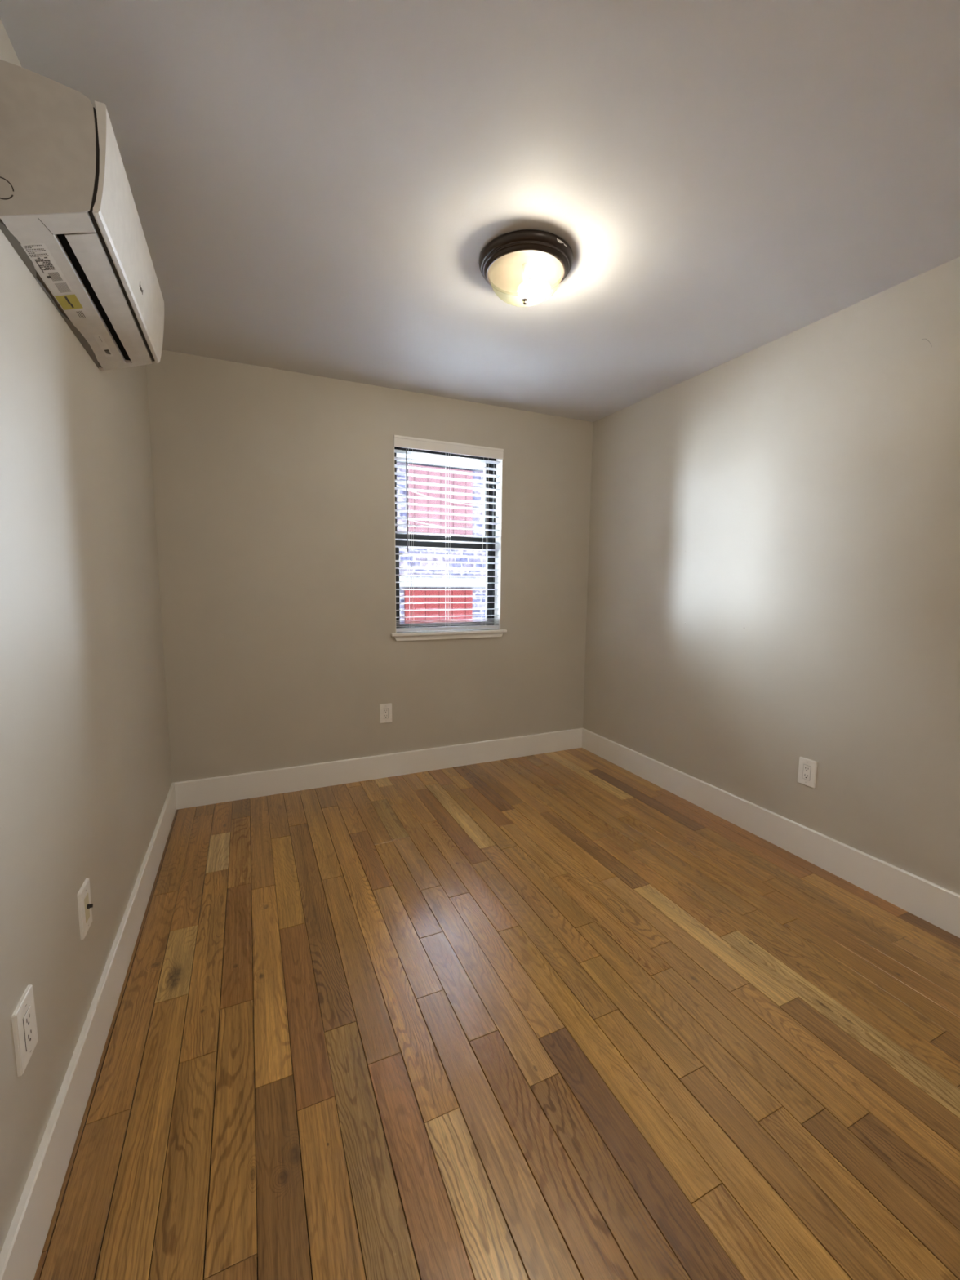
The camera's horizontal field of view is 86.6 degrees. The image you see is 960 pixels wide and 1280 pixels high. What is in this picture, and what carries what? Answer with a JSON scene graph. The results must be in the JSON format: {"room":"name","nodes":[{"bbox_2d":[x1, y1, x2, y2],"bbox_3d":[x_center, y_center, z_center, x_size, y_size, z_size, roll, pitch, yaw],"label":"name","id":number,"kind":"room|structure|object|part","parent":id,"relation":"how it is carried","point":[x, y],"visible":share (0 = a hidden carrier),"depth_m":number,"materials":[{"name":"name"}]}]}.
{"room":"empty bedroom","nodes":[
{"label":"empty bedroom","id":0,"kind":"room"},
{"bbox_2d":[0,18,171,1253],"bbox_3d":[-0.680,0.073,0.340,0.120,2.550,5.602,-2,7,-24],"label":"wall","id":1,"kind":"structure","parent":0,"point":[86,771],"depth_m":1.25,"materials":[{"name":"beige paint"}]},
{"bbox_2d":[11,984,38,1076],"bbox_3d":[-0.867,0.743,0.973,0.009,0.125,0.081,-2,7,-24],"label":"wall outlet","id":2,"kind":"object","parent":1,"relation":"attached to","point":[24,1021],"visible":1,"depth_m":0.96,"materials":[{"name":"white plastic"}]},
{"bbox_2d":[23,1005,33,1049],"bbox_3d":[-0.866,0.743,0.975,0.003,0.067,0.033,-2,7,-24],"label":"receptacle","id":3,"kind":"object","parent":2,"relation":"attached to","point":[28,1010],"depth_m":0.97,"materials":[{"name":"white plastic"}]},
{"bbox_2d":[0,59,164,370],"bbox_3d":[-1.020,-1.007,1.374,0.199,0.283,0.815,-2,7,-24],"label":"air conditioner","id":4,"kind":"object","parent":1,"relation":"attached to","point":[68,208],"visible":1,"depth_m":1.07,"materials":[{"name":"white plastic"}]},
{"bbox_2d":[56,234,130,360],"bbox_3d":[-1.039,-0.922,1.396,0.018,0.033,0.711,-2,7,-24],"label":"outlet","id":5,"kind":"object","parent":4,"relation":"attached to","point":[66,244],"depth_m":1.31,"materials":[{"name":"white plastic"}]},
{"bbox_3d":[-0.947,-1.028,1.407,0.036,0.213,0.812,-2,7,-24],"label":"panel","id":6,"kind":"part","parent":4,"relation":"part of","materials":[{"name":"plastic"}]},
{"bbox_2d":[76,878,93,940],"bbox_3d":[-1.028,0.702,1.335,0.019,0.125,0.081,-2,6,-24],"label":"cable plate","id":7,"kind":"object","parent":1,"relation":"attached to","point":[85,905],"visible":1,"depth_m":1.32,"materials":[{"name":"white plastic"}]},
{"bbox_2d":[0,782,176,1279],"bbox_3d":[-0.612,1.156,0.457,0.015,0.153,5.282,-2,7,-24],"label":"baseboard","id":8,"kind":"structure","parent":1,"relation":"attached to","point":[21,1251],"depth_m":1.17,"materials":[{"name":"white paint"}]},
{"bbox_2d":[157,801,402,1279],"bbox_3d":[0.637,1.243,1.041,2.864,0.110,5.382,-2,7,-24],"label":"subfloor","id":9,"kind":"structure","parent":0,"point":[267,802],"depth_m":1.25,"materials":[{"name":"brown wood"}]},
{"bbox_2d":[145,349,592,804],"bbox_3d":[-0.488,-0.277,3.376,2.764,2.550,0.200,-2,7,-24],"label":"wall","id":10,"kind":"structure","parent":0,"point":[273,489],"depth_m":3.06,"materials":[{"name":"beige paint"}]},
{"bbox_2d":[174,728,582,809],"bbox_3d":[-0.453,0.816,3.404,2.735,0.153,0.015,-2,7,-24],"label":"baseboard","id":11,"kind":"structure","parent":10,"relation":"attached to","point":[212,790],"depth_m":3.26,"materials":[{"name":"white paint"}]},
{"bbox_2d":[379,702,391,723],"bbox_3d":[-0.609,0.474,3.295,0.081,0.125,0.009,-2,7,-24],"label":"wall outlet","id":12,"kind":"object","parent":10,"relation":"attached to","point":[385,709],"visible":1,"depth_m":3.29,"materials":[{"name":"white plastic"}]},
{"bbox_2d":[382,708,388,718],"bbox_3d":[-0.609,0.475,3.292,0.033,0.067,0.003,-2,7,-24],"label":"receptacle","id":13,"kind":"object","parent":12,"relation":"attached to","point":[385,711],"depth_m":3.29,"materials":[{"name":"white plastic"}]},
{"bbox_2d":[391,446,506,640],"bbox_3d":[-0.225,-0.650,3.433,0.822,1.272,0.226,-2,7,-24],"label":"window","id":14,"kind":"structure","parent":10,"relation":"in","point":[482,633],"depth_m":3.51,"materials":[{"name":"white paint"}]},
{"bbox_3d":[-0.257,-0.962,3.466,0.712,0.614,0.035,-2,7,-24],"label":"sash","id":15,"kind":"part","parent":14,"relation":"part of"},
{"bbox_3d":[-0.244,-0.387,3.492,0.712,0.594,0.035,-2,7,-24],"label":"sash","id":16,"kind":"part","parent":14,"relation":"part of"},
{"bbox_2d":[393,435,503,631],"bbox_3d":[-0.203,-0.672,3.371,0.750,1.215,0.080,-2,7,-24],"label":"window blind","id":17,"kind":"object","parent":14,"relation":"attached to","point":[405,442],"visible":0.88,"depth_m":3.34,"materials":[{"name":"white plastic"}]},
{"bbox_3d":[-0.443,-0.645,3.278,0.013,1.156,0.056,-2,7,-24],"label":"ladder cord","id":18,"kind":"part","parent":17,"relation":"part of","materials":[{"name":"white fabric"}]},
{"bbox_3d":[-0.213,-0.080,3.452,0.738,0.021,0.050,-2,7,-24],"label":"rail","id":19,"kind":"part","parent":17,"relation":"part of","materials":[{"name":"white plastic"}]},
{"bbox_3d":[-0.214,-0.655,3.382,0.013,1.156,0.056,-2,7,-24],"label":"ladder cord","id":20,"kind":"part","parent":17,"relation":"part of","materials":[{"name":"white fabric"}]},
{"bbox_3d":[0.037,-0.665,3.496,0.013,1.156,0.056,-2,7,-24],"label":"ladder cord","id":21,"kind":"part","parent":17,"relation":"part of","materials":[{"name":"white fabric"}]},
{"bbox_3d":[-0.253,-0.679,3.484,0.744,1.219,0.104,-2,7,-24],"label":"frame","id":22,"kind":"part","parent":14,"relation":"part of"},
{"bbox_2d":[0,0,959,422],"bbox_3d":[0.645,-1.309,0.782,3.004,0.120,5.602,-2,7,-24],"label":"ceiling","id":23,"kind":"structure","parent":0,"point":[319,188],"depth_m":1.43,"materials":[{"name":"paint"}]},
{"bbox_2d":[479,229,573,305],"bbox_3d":[0.165,-1.302,1.859,0.341,0.149,0.341,-2,7,-24],"label":"ceiling light","id":24,"kind":"object","parent":23,"relation":"attached to","point":[528,264],"visible":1,"depth_m":1.81,"materials":[{"name":"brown glass"}]},
{"bbox_2d":[523,263,528,282],"bbox_3d":[0.170,-1.322,1.856,0.028,0.085,0.032,0,7,-1],"label":"bulb","id":25,"kind":"object","parent":24,"relation":"attached to","point":[526,266],"depth_m":1.85,"materials":[{"name":"white glass"}]},
{"bbox_3d":[0.198,-1.278,1.862,0.117,0.052,0.106,-2,7,-24],"label":"bulb","id":26,"kind":"part","parent":24,"relation":"part of","materials":[{"name":"white glass"}]},
{"bbox_2d":[33,747,959,1279],"bbox_3d":[0.638,1.183,1.034,2.763,0.010,5.281,-2,7,-24],"label":"floor","id":27,"kind":"structure","parent":0,"point":[602,1025],"depth_m":1.38,"materials":[{"name":"brown wood"}]},
{"bbox_2d":[582,256,959,894],"bbox_3d":[1.944,-0.040,1.531,0.122,2.550,5.602,-2,7,-24],"label":"wall","id":28,"kind":"structure","parent":0,"point":[774,567],"depth_m":2.34,"materials":[{"name":"beige paint"}]},
{"bbox_2d":[582,728,959,937],"bbox_3d":[1.890,1.048,1.593,0.015,0.153,5.282,-2,7,-24],"label":"baseboard","id":29,"kind":"structure","parent":28,"relation":"attached to","point":[932,903],"depth_m":2.39,"materials":[{"name":"white paint"}]},
{"bbox_2d":[797,756,817,788],"bbox_3d":[1.522,0.615,2.369,0.009,0.125,0.081,-2,7,-24],"label":"wall outlet","id":30,"kind":"object","parent":28,"relation":"attached to","point":[807,768],"visible":1,"depth_m":2.36,"materials":[{"name":"white plastic"}]},
{"bbox_2d":[802,764,810,780],"bbox_3d":[1.520,0.616,2.368,0.003,0.067,0.033,-2,7,-24],"label":"receptacle","id":31,"kind":"object","parent":30,"relation":"attached to","point":[806,768],"depth_m":2.37,"materials":[{"name":"white plastic"}]},
{"label":"outside","id":32,"kind":"structure","parent":0,"visible":0},
{"bbox_3d":[-1.502,0.641,9.616,22.000,0.150,11.518,-2,7,-24],"label":"paving","id":33,"kind":"object","parent":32,"visible":0},
{"bbox_2d":[396,453,485,623],"bbox_3d":[-2.094,-1.165,7.781,5.490,3.850,2.550,-2,7,-24],"label":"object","id":34,"kind":"structure","parent":33,"relation":"on","point":[411,529],"depth_m":7.29,"materials":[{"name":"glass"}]},
{"bbox_2d":[399,577,444,581],"bbox_3d":[-0.952,-0.863,7.074,0.983,0.096,0.012,-2,7,-24],"label":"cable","id":35,"kind":"object","parent":34,"relation":"attached to","point":[442,577],"visible":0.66,"depth_m":7.14,"materials":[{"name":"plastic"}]},
{"bbox_3d":[-0.592,-0.014,7.439,1.030,1.470,0.065,-2,7,-24],"label":"red door","id":36,"kind":"part","parent":34,"relation":"part of","materials":[{"name":"paint"}]},
{"bbox_2d":[396,515,483,528],"bbox_3d":[-0.372,-1.688,7.231,2.233,0.202,0.012,-2,7,-24],"label":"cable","id":37,"kind":"object","parent":34,"relation":"attached to","point":[397,516],"visible":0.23,"depth_m":7.05,"materials":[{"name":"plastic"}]},
{"bbox_3d":[-0.551,-1.897,7.231,0.960,1.060,0.065,-2,7,-24],"label":"red panel","id":38,"kind":"part","parent":34,"relation":"part of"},
{"bbox_2d":[396,485,484,506],"bbox_3d":[-0.364,-2.063,7.178,2.233,0.286,0.012,-2,7,-24],"label":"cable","id":39,"kind":"object","parent":34,"relation":"attached to","point":[397,486],"visible":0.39,"depth_m":7.18,"materials":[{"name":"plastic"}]}
]}

